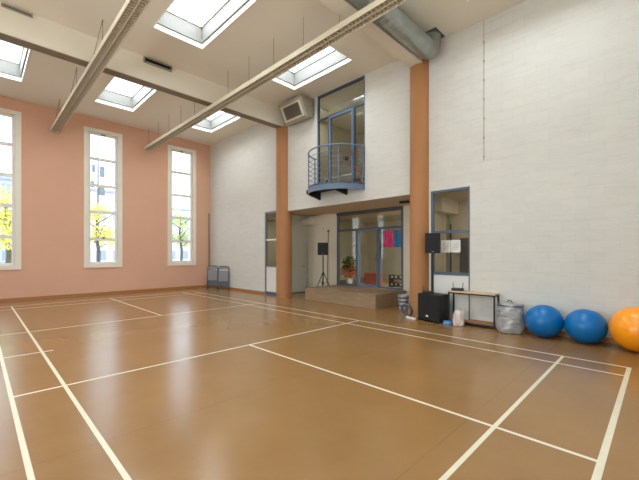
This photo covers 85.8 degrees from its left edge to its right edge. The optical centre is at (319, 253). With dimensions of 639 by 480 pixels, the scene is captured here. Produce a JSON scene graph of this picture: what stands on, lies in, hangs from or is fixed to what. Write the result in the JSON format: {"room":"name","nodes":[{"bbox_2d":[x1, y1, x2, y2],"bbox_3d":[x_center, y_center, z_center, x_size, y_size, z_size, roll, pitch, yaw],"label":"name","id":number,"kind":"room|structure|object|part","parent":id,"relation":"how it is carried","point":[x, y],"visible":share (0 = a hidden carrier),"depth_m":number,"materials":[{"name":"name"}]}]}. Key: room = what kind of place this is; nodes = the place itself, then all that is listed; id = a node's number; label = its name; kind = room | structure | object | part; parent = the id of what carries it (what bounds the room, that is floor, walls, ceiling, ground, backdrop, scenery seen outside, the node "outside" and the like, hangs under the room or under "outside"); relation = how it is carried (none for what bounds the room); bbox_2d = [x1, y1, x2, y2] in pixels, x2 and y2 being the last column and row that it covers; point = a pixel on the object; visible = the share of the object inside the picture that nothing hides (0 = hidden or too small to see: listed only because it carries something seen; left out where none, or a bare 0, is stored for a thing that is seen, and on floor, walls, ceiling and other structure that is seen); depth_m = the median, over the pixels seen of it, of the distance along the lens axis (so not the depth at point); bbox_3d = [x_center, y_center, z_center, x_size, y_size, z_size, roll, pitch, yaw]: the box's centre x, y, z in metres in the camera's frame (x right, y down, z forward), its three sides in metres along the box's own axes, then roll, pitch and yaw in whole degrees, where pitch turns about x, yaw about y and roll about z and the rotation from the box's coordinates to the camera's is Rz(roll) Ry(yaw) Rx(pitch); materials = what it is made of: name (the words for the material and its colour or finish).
{"room":"community hall","nodes":[
{"label":"community hall","id":0,"kind":"room"},
{"bbox_2d":[0,96,209,298],"bbox_3d":[-9.671,-1.785,12.088,12.650,6.720,0.220,0,0,-45],"label":"wall","id":1,"kind":"structure","parent":0,"point":[52,163],"depth_m":12.76,"materials":[{"name":"paint"}]},
{"bbox_2d":[0,108,20,269],"bbox_3d":[-10.525,-2.105,11.146,1.290,5.280,0.165,0,0,-45],"label":"window","id":2,"kind":"structure","parent":1,"relation":"in","point":[16,117],"depth_m":11.47,"materials":[{"name":"white paint"}]},
{"bbox_3d":[-10.555,-2.105,11.169,0.980,5.064,0.090,0,0,-45],"label":"sash","id":3,"kind":"part","parent":2,"relation":"part of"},
{"bbox_2d":[84,126,121,267],"bbox_3d":[-8.368,-2.105,13.302,1.290,5.280,0.165,0,0,-45],"label":"window","id":4,"kind":"structure","parent":1,"relation":"in","point":[87,134],"depth_m":13.19,"materials":[{"name":"white paint"}]},
{"bbox_3d":[-8.398,-2.105,13.325,0.980,5.064,0.090,0,0,-45],"label":"sash","id":5,"kind":"part","parent":4,"relation":"part of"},
{"bbox_2d":[0,285,206,301],"bbox_3d":[-9.558,1.530,12.031,12.330,0.090,0.020,0,0,-45],"label":"baseboard","id":6,"kind":"structure","parent":1,"relation":"attached to","point":[168,288],"depth_m":13.05,"materials":[{"name":"brown wood"}]},
{"bbox_2d":[167,145,195,265],"bbox_3d":[-6.205,-2.105,15.466,1.290,5.280,0.165,0,0,-45],"label":"window","id":7,"kind":"structure","parent":1,"relation":"in","point":[170,171],"depth_m":15.40,"materials":[{"name":"white paint"}]},
{"bbox_3d":[-6.235,-2.105,15.489,0.980,5.064,0.090,0,0,-45],"label":"sash","id":8,"kind":"part","parent":7,"relation":"part of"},
{"bbox_2d":[0,0,525,145],"bbox_3d":[-2.345,-5.205,7.485,16.500,0.120,17.050,0,0,-45],"label":"ceiling","id":9,"kind":"structure","parent":0,"point":[243,50],"depth_m":8.89,"materials":[{"name":"paint"}]},
{"bbox_2d":[0,40,30,81],"bbox_3d":[-8.511,-5.409,9.055,1.200,0.552,2.330,0,0,-45],"label":"skylight","id":10,"kind":"object","parent":9,"relation":"attached to","point":[10,69],"visible":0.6,"depth_m":10.02,"materials":[{"name":"white paint"}]},
{"bbox_3d":[-8.511,-5.650,9.055,1.090,0.050,2.220,0,0,-45],"label":"glazing frame","id":11,"kind":"part","parent":10,"relation":"part of","materials":[{"name":"white paint"}]},
{"bbox_2d":[50,0,151,132],"bbox_3d":[-4.033,-4.712,6.824,0.270,0.874,15.902,0,0,-45],"label":"lamp","id":12,"kind":"object","parent":9,"relation":"hanging from","point":[131,11],"visible":1,"depth_m":7.50,"materials":[{"name":"beige metal"}]},
{"bbox_2d":[94,76,156,111],"bbox_3d":[-6.353,-5.409,11.213,1.205,0.552,2.330,0,0,-45],"label":"skylight","id":13,"kind":"object","parent":9,"relation":"attached to","point":[109,97],"visible":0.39,"depth_m":11.93,"materials":[{"name":"white paint"}]},
{"bbox_3d":[-6.353,-5.650,11.213,1.095,0.050,2.220,0,0,-45],"label":"glazing frame","id":14,"kind":"part","parent":13,"relation":"part of","materials":[{"name":"white paint"}]},
{"bbox_2d":[0,2,283,128],"bbox_3d":[-5.609,-4.825,8.153,12.430,0.640,0.310,0,0,-45],"label":"ceiling beam","id":15,"kind":"structure","parent":9,"relation":"attached to","point":[37,33],"depth_m":8.67,"materials":[{"name":"paint"}]},
{"bbox_2d":[1,2,32,17],"bbox_3d":[-6.327,-5.088,7.195,0.500,0.075,0.030,0,0,-45],"label":"air vent","id":16,"kind":"object","parent":15,"relation":"attached to","point":[4,5],"visible":1,"depth_m":7.18,"materials":[{"name":"metal"}]},
{"bbox_2d":[143,56,171,71],"bbox_3d":[-4.315,-5.055,9.185,0.720,0.140,0.060,0,0,-45],"label":"air vent","id":17,"kind":"object","parent":15,"relation":"attached to","point":[147,60],"visible":1,"depth_m":9.16,"materials":[{"name":"metal"}]},
{"bbox_2d":[153,0,256,48],"bbox_3d":[-2.528,-5.409,7.388,1.205,0.552,2.370,0,0,-45],"label":"skylight","id":18,"kind":"object","parent":9,"relation":"attached to","point":[170,22],"visible":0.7,"depth_m":8.08,"materials":[{"name":"white paint"}]},
{"bbox_3d":[-2.528,-5.650,7.388,1.095,0.050,2.260,0,0,-45],"label":"glazing frame","id":19,"kind":"part","parent":18,"relation":"part of","materials":[{"name":"white paint"}]},
{"bbox_2d":[192,111,240,132],"bbox_3d":[-4.198,-5.409,13.368,1.200,0.552,2.330,0,0,-45],"label":"skylight","id":20,"kind":"object","parent":9,"relation":"attached to","point":[222,119],"visible":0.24,"depth_m":14.13,"materials":[{"name":"white paint"}]},
{"bbox_3d":[-4.198,-5.650,13.368,1.090,0.050,2.220,0,0,-45],"label":"glazing frame","id":21,"kind":"part","parent":20,"relation":"part of","materials":[{"name":"white paint"}]},
{"bbox_2d":[144,0,407,150],"bbox_3d":[-1.709,-4.710,8.821,0.270,0.870,15.440,0,0,-45],"label":"lamp","id":22,"kind":"object","parent":9,"relation":"hanging from","point":[376,9],"visible":0.99,"depth_m":7.66,"materials":[{"name":"beige metal"}]},
{"bbox_2d":[273,46,352,89],"bbox_3d":[-0.373,-5.409,9.542,1.200,0.552,2.370,0,0,-45],"label":"skylight","id":23,"kind":"object","parent":9,"relation":"attached to","point":[333,59],"visible":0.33,"depth_m":10.12,"materials":[{"name":"white paint"}]},
{"bbox_3d":[-0.373,-5.650,9.542,1.090,0.050,2.260,0,0,-45],"label":"glazing frame","id":24,"kind":"part","parent":23,"relation":"part of","materials":[{"name":"white paint"}]},
{"bbox_2d":[320,107,327,114],"bbox_3d":[-0.100,-5.120,12.381,0.600,0.050,0.600,0,0,-45],"label":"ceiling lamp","id":25,"kind":"object","parent":9,"relation":"attached to","point":[322,111],"visible":0.29,"depth_m":12.34,"materials":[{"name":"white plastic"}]},
{"bbox_2d":[318,0,421,66],"bbox_3d":[-1.897,-4.905,4.221,12.120,0.480,0.340,0,0,-45],"label":"ceiling beam","id":26,"kind":"structure","parent":9,"relation":"attached to","point":[345,9],"depth_m":7.36,"materials":[{"name":"paint"}]},
{"bbox_2d":[349,0,444,59],"bbox_3d":[-1.530,-4.835,3.951,12.235,0.621,0.450,0,0,-45],"label":"ventilation duct","id":27,"kind":"object","parent":9,"relation":"attached to","point":[426,45],"visible":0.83,"depth_m":7.21,"materials":[{"name":"metal"}]},
{"bbox_2d":[268,220,275,264],"bbox_3d":[-1.727,0.025,14.821,2.450,3.100,2.450,0,0,-45],"label":"wall","id":28,"kind":"structure","parent":0,"point":[271,224],"depth_m":15.96,"materials":[{"name":"paint"}]},
{"bbox_2d":[292,215,307,286],"bbox_3d":[-0.981,0.025,13.516,1.640,3.100,0.450,0,0,-45],"label":"wall","id":29,"kind":"structure","parent":0,"point":[299,232],"depth_m":13.87,"materials":[{"name":"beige paint"}]},
{"bbox_2d":[292,241,306,292],"bbox_3d":[-0.874,0.535,13.735,0.980,2.080,0.092,0,0,-45],"label":"door","id":30,"kind":"structure","parent":29,"relation":"in","point":[299,248],"depth_m":13.83,"materials":[{"name":"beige paint"}]},
{"bbox_2d":[0,287,638,479],"bbox_3d":[-3.017,1.575,6.813,14.600,0.001,17.050,0,0,-45],"label":"floor","id":31,"kind":"structure","parent":0,"point":[199,383],"depth_m":3.81,"materials":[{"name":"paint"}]},
{"bbox_2d":[207,265,217,287],"bbox_3d":[-4.863,1.060,15.627,0.493,1.034,0.157,0,0,-3],"label":"folding chair","id":32,"kind":"object","parent":31,"relation":"on","point":[212,275],"visible":0.93,"depth_m":15.60,"materials":[{"name":"grey metal"}]},
{"bbox_3d":[-4.861,0.990,15.599,0.410,0.450,0.075,0,0,-3],"label":"seat","id":33,"kind":"part","parent":32,"relation":"part of","materials":[{"name":"grey plastic"}]},
{"bbox_3d":[-4.862,1.195,15.630,0.360,0.480,0.010,0,0,-3],"label":"panel","id":34,"kind":"part","parent":32,"relation":"part of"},
{"bbox_2d":[218,266,228,289],"bbox_3d":[-4.208,1.060,15.075,0.493,1.034,0.157,0,0,1],"label":"folding chair","id":35,"kind":"object","parent":31,"relation":"on","point":[223,276],"visible":1,"depth_m":15.05,"materials":[{"name":"grey metal"}]},
{"bbox_3d":[-4.208,0.990,15.047,0.410,0.450,0.075,0,0,1],"label":"seat","id":36,"kind":"part","parent":35,"relation":"part of","materials":[{"name":"grey plastic"}]},
{"bbox_3d":[-4.208,1.195,15.079,0.360,0.480,0.010,0,0,1],"label":"panel","id":37,"kind":"part","parent":35,"relation":"part of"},
{"bbox_2d":[276,124,291,297],"bbox_3d":[-1.295,-1.785,12.558,0.570,6.720,0.570,0,0,-45],"label":"column","id":38,"kind":"structure","parent":31,"relation":"on","point":[283,216],"depth_m":12.30,"materials":[{"name":"paint"}]},
{"bbox_2d":[327,230,328,284],"bbox_3d":[0.327,0.335,13.290,0.116,2.480,0.080,0,0,-45],"label":"pole","id":39,"kind":"object","parent":31,"relation":"on","point":[327,230],"visible":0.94,"depth_m":13.27,"materials":[{"name":"grey metal"}]},
{"bbox_2d":[304,285,406,308],"bbox_3d":[1.123,1.375,11.349,1.670,0.400,2.970,0,0,-45],"label":"stage","id":40,"kind":"object","parent":31,"relation":"on","point":[366,297],"visible":0.96,"depth_m":10.62,"materials":[{"name":"wood"}]},
{"bbox_2d":[317,255,329,286],"bbox_3d":[0.106,0.612,11.967,0.444,1.114,0.471,0,0,-45],"label":"tripod stand","id":41,"kind":"object","parent":40,"relation":"on","point":[323,274],"visible":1,"depth_m":12.00,"materials":[{"name":"black metal"}]},
{"bbox_2d":[318,243,327,254],"bbox_3d":[0.125,-0.160,12.006,0.360,0.430,0.296,0,0,5],"label":"loudspeaker","id":42,"kind":"object","parent":41,"relation":"on","point":[322,247],"visible":1,"depth_m":11.86,"materials":[{"name":"black plastic"}]},
{"bbox_2d":[398,294,408,308],"bbox_3d":[2.396,1.375,9.815,0.314,0.400,0.314,0,0,-45],"label":"bin","id":43,"kind":"object","parent":31,"relation":"on","point":[402,298],"visible":0.91,"depth_m":9.70,"materials":[{"name":"plastic"}]},
{"bbox_2d":[401,304,412,315],"bbox_3d":[2.184,1.415,8.612,0.143,0.313,0.304,0,0,-45],"label":"cable coil","id":44,"kind":"object","parent":31,"relation":"on","point":[408,305],"visible":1,"depth_m":8.56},
{"bbox_2d":[410,59,428,317],"bbox_3d":[2.530,-1.785,8.662,0.490,6.720,0.490,0,0,-45],"label":"column","id":45,"kind":"structure","parent":31,"relation":"on","point":[419,73],"depth_m":8.46,"materials":[{"name":"paint"}]},
{"bbox_2d":[418,293,447,323],"bbox_3d":[2.654,1.255,8.020,0.424,0.640,0.580,0,0,-36],"label":"subwoofer","id":46,"kind":"object","parent":31,"relation":"on","point":[433,307],"visible":0.85,"depth_m":7.83,"materials":[{"name":"black plastic"}]},
{"bbox_2d":[422,286,432,293],"bbox_3d":[2.523,0.845,8.004,0.240,0.180,0.140,0,0,17],"label":"receiver","id":47,"kind":"object","parent":46,"relation":"on","point":[423,291],"visible":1,"depth_m":7.95,"materials":[{"name":"black plastic"}]},
{"bbox_2d":[418,294,437,321],"bbox_3d":[2.492,1.240,7.901,0.015,0.570,0.550,0,0,-36],"label":"grille","id":48,"kind":"object","parent":46,"relation":"attached to","point":[427,303],"depth_m":7.88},
{"bbox_2d":[431,253,433,292],"bbox_3d":[2.657,0.466,8.111,0.097,0.939,0.097,0,0,-45],"label":"pole","id":49,"kind":"object","parent":46,"relation":"on","point":[431,253],"visible":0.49,"depth_m":8.10,"materials":[{"name":"black metal"}]},
{"bbox_2d":[425,233,439,252],"bbox_3d":[2.662,-0.240,8.096,0.340,0.470,0.296,0,0,17],"label":"loudspeaker","id":50,"kind":"object","parent":49,"relation":"on","point":[432,240],"visible":1,"depth_m":7.96,"materials":[{"name":"black plastic"}]},
{"bbox_2d":[443,320,451,324],"bbox_3d":[2.851,1.538,7.668,0.186,0.075,0.182,0,0,-45],"label":"pouch","id":51,"kind":"object","parent":31,"relation":"on","point":[447,322],"visible":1,"depth_m":7.61,"materials":[{"name":"plastic"}]},
{"bbox_2d":[452,308,464,325],"bbox_3d":[3.042,1.367,7.514,0.247,0.416,0.255,0,0,-45],"label":"bag","id":52,"kind":"object","parent":31,"relation":"on","point":[458,319],"visible":1,"depth_m":7.42,"materials":[{"name":"fabric"}]},
{"bbox_2d":[448,290,498,328],"bbox_3d":[3.379,1.210,7.573,0.280,0.730,1.000,0,0,-45],"label":"bench","id":53,"kind":"object","parent":31,"relation":"on","point":[476,293],"visible":0.73,"depth_m":7.44,"materials":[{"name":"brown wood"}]},
{"bbox_3d":[2.947,1.225,7.828,0.030,0.700,0.030,0,0,-45],"label":"leg","id":54,"kind":"part","parent":53,"relation":"part of","materials":[{"name":"metal"}]},
{"bbox_3d":[3.124,1.225,8.004,0.030,0.700,0.030,0,0,-45],"label":"leg","id":55,"kind":"part","parent":53,"relation":"part of","materials":[{"name":"metal"}]},
{"bbox_2d":[451,285,463,290],"bbox_3d":[3.138,0.755,7.814,0.240,0.180,0.140,0,0,35],"label":"receiver","id":56,"kind":"object","parent":53,"relation":"on","point":[453,288],"visible":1,"depth_m":7.77,"materials":[{"name":"black plastic"}]},
{"bbox_3d":[3.290,0.890,7.485,0.030,0.030,0.940,0,0,-45],"label":"frame rail","id":57,"kind":"part","parent":53,"relation":"part of","materials":[{"name":"wood"}]},
{"bbox_3d":[3.290,1.530,7.485,0.030,0.030,0.940,0,0,-45],"label":"frame rail","id":58,"kind":"part","parent":53,"relation":"part of","materials":[{"name":"metal"}]},
{"bbox_2d":[450,318,492,325],"bbox_3d":[3.379,1.505,7.573,0.220,0.020,0.940,0,0,-45],"label":"shelf","id":59,"kind":"object","parent":53,"relation":"attached to","point":[471,322],"depth_m":7.44,"materials":[{"name":"brown wood"}]},
{"bbox_3d":[3.633,1.225,7.142,0.030,0.700,0.030,0,0,-45],"label":"leg","id":60,"kind":"part","parent":53,"relation":"part of","materials":[{"name":"metal"}]},
{"bbox_2d":[495,300,525,333],"bbox_3d":[3.852,1.255,6.922,0.538,0.640,0.539,0,0,-45],"label":"bag","id":61,"kind":"object","parent":31,"relation":"on","point":[510,316],"visible":1,"depth_m":6.73,"materials":[{"name":"silver plastic"}]},
{"bbox_2d":[525,305,563,336],"bbox_3d":[4.238,1.272,6.488,0.630,0.605,0.630,0,0,-45],"label":"exercise ball","id":62,"kind":"object","parent":31,"relation":"on","point":[541,320],"visible":1,"depth_m":6.28,"materials":[{"name":"blue plastic"}]},
{"bbox_2d":[564,309,607,343],"bbox_3d":[4.680,1.277,6.046,0.620,0.596,0.620,0,0,-45],"label":"exercise ball","id":63,"kind":"object","parent":31,"relation":"on","point":[587,326],"visible":1,"depth_m":5.85,"materials":[{"name":"blue plastic"}]},
{"bbox_2d":[608,307,638,351],"bbox_3d":[5.104,1.216,5.494,0.747,0.718,0.747,0,0,-45],"label":"exercise ball","id":64,"kind":"object","parent":31,"relation":"on","point":[623,326],"visible":1,"depth_m":5.39,"materials":[{"name":"orange plastic"}]},
{"bbox_2d":[320,121,363,182],"bbox_3d":[1.897,-3.535,12.116,3.750,3.220,4.400,0,0,-45],"label":"wall","id":65,"kind":"structure","parent":0,"point":[339,135],"depth_m":13.92,"materials":[{"name":"paint"}]},
{"bbox_2d":[268,190,467,222],"bbox_3d":[2.710,-1.725,12.788,5.850,0.400,11.600,0,0,-45],"label":"ceiling","id":66,"kind":"structure","parent":0,"point":[462,195],"depth_m":11.92,"materials":[{"name":"paint"}]},
{"bbox_2d":[325,171,363,181],"bbox_3d":[1.208,-2.308,11.922,0.800,0.755,2.100,0,0,-45],"label":"table","id":67,"kind":"object","parent":66,"relation":"on","point":[342,177],"visible":0.11,"depth_m":11.99,"materials":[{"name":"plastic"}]},
{"bbox_2d":[356,163,363,181],"bbox_3d":[1.314,-2.375,11.038,0.400,0.900,0.400,0,0,-45],"label":"wooden chair","id":68,"kind":"object","parent":66,"relation":"on","point":[358,169],"visible":0.29,"depth_m":10.81,"materials":[{"name":"brown wood"}]},
{"bbox_3d":[1.187,-2.700,10.911,0.040,0.250,0.340,0,0,-45],"label":"backrest","id":69,"kind":"part","parent":68,"relation":"part of","materials":[{"name":"brown wood"}]},
{"bbox_2d":[399,200,409,203],"bbox_3d":[2.477,-1.495,9.995,0.170,0.060,0.260,0,0,-45],"label":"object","id":70,"kind":"object","parent":66,"relation":"attached to","point":[405,201],"visible":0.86,"depth_m":9.93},
{"bbox_2d":[340,278,400,287],"bbox_3d":[3.036,1.245,13.644,3.980,0.060,5.750,0,0,-45],"label":"floor","id":71,"kind":"structure","parent":0,"point":[385,282],"depth_m":14.90,"materials":[{"name":"wood"}]},
{"bbox_2d":[340,256,355,283],"bbox_3d":[1.165,0.641,13.384,0.751,1.147,0.749,0,0,-45],"label":"flowering plant","id":72,"kind":"object","parent":71,"relation":"on","point":[349,280],"visible":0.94,"depth_m":13.32,"materials":[{"name":"green plant"}]},
{"bbox_3d":[1.172,1.085,13.400,0.280,0.260,0.280,0,0,-45],"label":"pot","id":73,"kind":"part","parent":72,"relation":"part of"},
{"bbox_2d":[364,272,382,285],"bbox_3d":[1.986,0.960,12.664,0.370,0.510,0.570,0,0,-45],"label":"crate","id":74,"kind":"object","parent":71,"relation":"on","point":[369,277],"visible":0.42,"depth_m":12.55,"materials":[{"name":"red plastic"}]},
{"bbox_2d":[389,274,400,286],"bbox_3d":[2.728,0.970,11.618,0.280,0.490,0.720,0,0,-45],"label":"dumbbell rack","id":75,"kind":"object","parent":71,"relation":"on","point":[391,280],"visible":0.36,"depth_m":11.77,"materials":[{"name":"metal"}]},
{"bbox_3d":[2.481,0.970,11.865,0.280,0.490,0.020,0,0,-45],"label":"panel","id":76,"kind":"part","parent":75,"relation":"part of","materials":[{"name":"metal"}]},
{"bbox_2d":[308,205,445,302],"bbox_3d":[1.586,0.025,12.194,0.120,3.100,5.950,0,0,-45],"label":"wall","id":77,"kind":"structure","parent":0,"point":[327,220],"depth_m":10.96,"materials":[{"name":"paint"}]},
{"bbox_2d":[301,218,319,225],"bbox_3d":[-0.366,-1.260,13.813,0.350,0.230,0.700,0,0,-45],"label":"wall box","id":78,"kind":"object","parent":77,"relation":"attached to","point":[307,222],"visible":1,"depth_m":13.64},
{"bbox_2d":[308,226,335,286],"bbox_3d":[0.083,0.265,13.601,0.015,2.620,1.565,0,0,-45],"label":"door","id":79,"kind":"structure","parent":77,"relation":"attached to","point":[316,235],"depth_m":13.63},
{"bbox_2d":[336,206,402,289],"bbox_3d":[1.681,-0.175,12.020,0.152,2.700,2.850,0,0,-45],"label":"door","id":80,"kind":"structure","parent":77,"relation":"in","point":[377,229],"depth_m":11.85,"materials":[{"name":"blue metal"}]},
{"bbox_2d":[383,231,392,246],"bbox_3d":[2.317,-0.485,11.617,0.054,0.560,0.380,0,0,-45],"label":"towel","id":81,"kind":"object","parent":80,"relation":"hanging from","point":[387,235],"visible":1,"depth_m":11.61,"materials":[{"name":"fabric"}]},
{"bbox_2d":[393,230,400,246],"bbox_3d":[2.607,-0.485,11.327,0.054,0.560,0.400,0,0,-45],"label":"towel","id":82,"kind":"object","parent":80,"relation":"hanging from","point":[396,234],"visible":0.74,"depth_m":11.33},
{"bbox_2d":[340,215,448,279],"bbox_3d":[3.071,0.025,13.679,4.080,3.100,5.950,0,0,-45],"label":"wall","id":83,"kind":"structure","parent":0,"point":[390,256],"depth_m":16.29,"materials":[{"name":"paint"}]},
{"bbox_2d":[210,0,638,337],"bbox_3d":[0.776,-1.785,10.501,0.120,6.720,16.800,0,0,-45],"label":"wall","id":84,"kind":"structure","parent":0,"point":[554,191],"depth_m":7.13,"materials":[{"name":"brick"}]},
{"bbox_2d":[265,211,275,295],"bbox_3d":[-1.790,-0.010,13.032,0.090,3.170,0.830,0,0,-45],"label":"window","id":85,"kind":"structure","parent":84,"relation":"in","point":[270,270],"depth_m":13.18,"materials":[{"name":"blue metal"}]},
{"bbox_3d":[-1.787,0.985,13.036,0.040,0.940,0.710,0,0,-45],"label":"panel","id":86,"kind":"part","parent":85,"relation":"part of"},
{"bbox_2d":[278,95,312,126],"bbox_3d":[-0.769,-4.770,11.501,0.650,0.750,1.140,0,0,-45],"label":"heater","id":87,"kind":"object","parent":84,"relation":"attached to","point":[298,109],"visible":1,"depth_m":11.24,"materials":[{"name":"grey metal"}]},
{"bbox_3d":[-0.898,-4.701,11.372,0.266,0.472,0.940,0,0,-45],"label":"outlet frame","id":88,"kind":"part","parent":87,"relation":"part of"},
{"bbox_2d":[306,143,364,200],"bbox_3d":[0.263,-2.416,10.270,0.932,1.382,2.024,0,0,-45],"label":"balcony","id":89,"kind":"object","parent":84,"relation":"attached to","point":[314,190],"visible":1,"depth_m":9.82,"materials":[{"name":"blue metal"}]},
{"bbox_3d":[-0.051,-2.555,9.956,0.033,1.060,0.033,0,0,23],"label":"post","id":90,"kind":"part","parent":89,"relation":"part of","materials":[{"name":"blue metal"}]},
{"bbox_3d":[0.267,-2.175,10.274,0.914,0.016,1.996,0,0,-45],"label":"rail","id":91,"kind":"part","parent":89,"relation":"part of","materials":[{"name":"blue metal"}]},
{"bbox_3d":[0.267,-2.900,10.274,0.914,0.016,1.996,0,0,-45],"label":"rail","id":92,"kind":"part","parent":89,"relation":"part of","materials":[{"name":"blue metal"}]},
{"bbox_3d":[0.267,-2.755,10.274,0.914,0.016,1.996,0,0,-45],"label":"rail","id":93,"kind":"part","parent":89,"relation":"part of","materials":[{"name":"blue metal"}]},
{"bbox_3d":[0.267,-2.320,10.274,0.914,0.016,1.996,0,0,-45],"label":"rail","id":94,"kind":"part","parent":89,"relation":"part of","materials":[{"name":"blue metal"}]},
{"bbox_3d":[0.262,-3.085,10.269,0.930,0.044,2.024,0,0,-45],"label":"handrail","id":95,"kind":"part","parent":89,"relation":"part of","materials":[{"name":"blue metal"}]},
{"bbox_3d":[0.267,-2.610,10.274,0.914,0.016,1.996,0,0,-45],"label":"rail","id":96,"kind":"part","parent":89,"relation":"part of","materials":[{"name":"blue metal"}]},
{"bbox_3d":[0.537,-2.555,9.672,0.033,1.060,0.033,0,0,22],"label":"post","id":97,"kind":"part","parent":89,"relation":"part of","materials":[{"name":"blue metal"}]},
{"bbox_3d":[1.236,-2.555,9.855,0.033,1.060,0.033,0,0,22],"label":"post","id":98,"kind":"part","parent":89,"relation":"part of","materials":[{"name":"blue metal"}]},
{"bbox_2d":[318,75,364,191],"bbox_3d":[0.631,-3.560,10.595,0.132,3.170,1.960,0,0,-45],"label":"door","id":99,"kind":"structure","parent":84,"relation":"in","point":[352,109],"depth_m":10.47,"materials":[{"name":"blue metal"}]},
{"bbox_2d":[210,286,617,343],"bbox_3d":[0.681,1.530,10.497,0.020,0.090,16.630,0,0,-45],"label":"baseboard","id":100,"kind":"structure","parent":84,"relation":"attached to","point":[562,333],"depth_m":6.98,"materials":[{"name":"brown wood"}]},
{"bbox_2d":[431,186,469,319],"bbox_3d":[3.101,0.025,8.144,0.085,3.100,0.940,0,0,-45],"label":"window","id":101,"kind":"structure","parent":84,"relation":"in","point":[443,282],"depth_m":8.05,"materials":[{"name":"blue metal"}]},
{"bbox_2d":[441,240,450,251],"bbox_3d":[3.022,-0.170,8.218,0.008,0.290,0.225,0,0,-45],"label":"notice sheet","id":102,"kind":"object","parent":101,"relation":"attached to","point":[445,244],"visible":1,"depth_m":8.21,"materials":[{"name":"paper"}]},
{"bbox_3d":[3.110,1.045,8.125,0.040,1.060,0.840,0,0,-45],"label":"panel","id":103,"kind":"part","parent":101,"relation":"part of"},
{"bbox_2d":[451,240,459,251],"bbox_3d":[3.189,-0.170,8.052,0.008,0.290,0.225,0,0,-45],"label":"notice sheet","id":104,"kind":"object","parent":101,"relation":"attached to","point":[455,244],"visible":1,"depth_m":8.05,"materials":[{"name":"paper"}]},
{"bbox_2d":[435,213,443,271],"bbox_3d":[3.029,0.025,9.500,1.650,3.100,0.100,0,0,-45],"label":"wall","id":105,"kind":"structure","parent":0,"point":[439,218],"depth_m":9.88,"materials":[{"name":"paint"}]},
{"bbox_2d":[435,197,458,214],"bbox_3d":[3.576,-1.335,9.765,1.100,0.380,0.300,0,0,-45],"label":"trim","id":106,"kind":"structure","parent":105,"relation":"attached to","point":[446,206],"depth_m":9.52,"materials":[{"name":"paint"}]},
{"bbox_2d":[449,200,467,272],"bbox_3d":[4.365,0.025,8.446,2.050,3.100,3.320,0,0,-45],"label":"wall","id":107,"kind":"structure","parent":0,"point":[459,221],"depth_m":10.05,"materials":[{"name":"paint"}]},
{"bbox_2d":[460,238,467,272],"bbox_3d":[4.425,0.565,9.659,0.050,2.020,0.950,0,0,-45],"label":"door","id":108,"kind":"structure","parent":107,"relation":"in","point":[463,241],"depth_m":9.89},
{"bbox_3d":[4.400,1.603,8.468,1.970,0.064,3.300,0,0,-45],"label":"floor","id":109,"kind":"structure","parent":0,"visible":0},
{"bbox_2d":[450,224,450,271],"bbox_3d":[3.859,0.350,10.119,0.048,2.450,0.048,0,0,-45],"label":"pole","id":110,"kind":"object","parent":109,"relation":"on","point":[450,224],"visible":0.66,"depth_m":10.10,"materials":[{"name":"grey metal"}]},
{"label":"outside","id":111,"kind":"structure","parent":0,"visible":0},
{"bbox_3d":[-50.641,2.675,59.669,120.000,0.200,124.650,0,0,-45],"label":"ground","id":112,"kind":"structure","parent":111,"visible":0},
{"bbox_2d":[0,185,11,262],"bbox_3d":[-18.481,-0.770,20.191,2.871,6.702,3.803,0,0,-45],"label":"tree","id":113,"kind":"object","parent":112,"relation":"on","point":[6,225],"visible":0.53,"depth_m":19.80,"materials":[{"name":"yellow plant"}]},
{"bbox_2d":[0,176,11,262],"bbox_3d":[-46.133,-3.850,50.495,12.000,12.850,12.600,0,0,-45],"label":"apartment building","id":114,"kind":"structure","parent":112,"relation":"on","point":[4,180],"depth_m":45.93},
{"bbox_3d":[-41.841,-8.725,46.202,1.300,1.400,0.020,0,0,-45],"label":"pane","id":115,"kind":"part","parent":114,"relation":"part of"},
{"bbox_3d":[-41.841,0.275,46.202,1.300,1.400,0.020,0,0,-45],"label":"pane","id":116,"kind":"part","parent":114,"relation":"part of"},
{"bbox_2d":[91,136,104,230],"bbox_3d":[-27.900,-6.525,43.239,1.475,18.200,0.355,0,0,-45],"label":"antenna mast","id":117,"kind":"object","parent":112,"relation":"on","point":[100,191],"visible":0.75,"depth_m":43.23,"materials":[{"name":"metal"}]},
{"bbox_3d":[-27.572,-8.025,43.529,0.600,1.300,0.300,0,0,-45],"label":"antenna panel","id":118,"kind":"part","parent":117,"relation":"part of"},
{"bbox_3d":[-27.536,-10.325,43.565,0.500,1.300,0.300,0,0,-45],"label":"antenna panel","id":119,"kind":"part","parent":117,"relation":"part of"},
{"bbox_2d":[91,188,114,261],"bbox_3d":[-35.526,-3.400,55.444,9.600,11.950,12.600,0,0,-45],"label":"apartment building","id":120,"kind":"structure","parent":112,"relation":"on","point":[109,198],"depth_m":50.83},
{"bbox_3d":[-32.030,0.275,50.357,1.300,1.400,0.020,0,0,-45],"label":"pane","id":121,"kind":"part","parent":120,"relation":"part of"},
{"bbox_2d":[91,202,114,261],"bbox_3d":[-17.216,-0.801,26.841,3.551,6.764,3.351,0,0,-45],"label":"tree","id":122,"kind":"object","parent":112,"relation":"on","point":[98,234],"visible":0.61,"depth_m":26.86,"materials":[{"name":"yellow plant"}]},
{"bbox_2d":[172,207,189,260],"bbox_3d":[-25.945,-2.700,67.854,14.100,10.550,12.600,0,0,-45],"label":"apartment building","id":123,"kind":"structure","parent":112,"relation":"on","point":[176,250],"depth_m":60.62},
{"bbox_3d":[-24.040,0.275,61.175,1.300,1.400,0.020,0,0,-45],"label":"pane","id":124,"kind":"part","parent":123,"relation":"part of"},
{"bbox_2d":[172,209,189,260],"bbox_3d":[-14.132,-0.942,34.543,4.118,7.044,4.342,0,0,-45],"label":"tree","id":125,"kind":"object","parent":112,"relation":"on","point":[178,224],"visible":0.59,"depth_m":34.54,"materials":[{"name":"green plant"}]}
]}

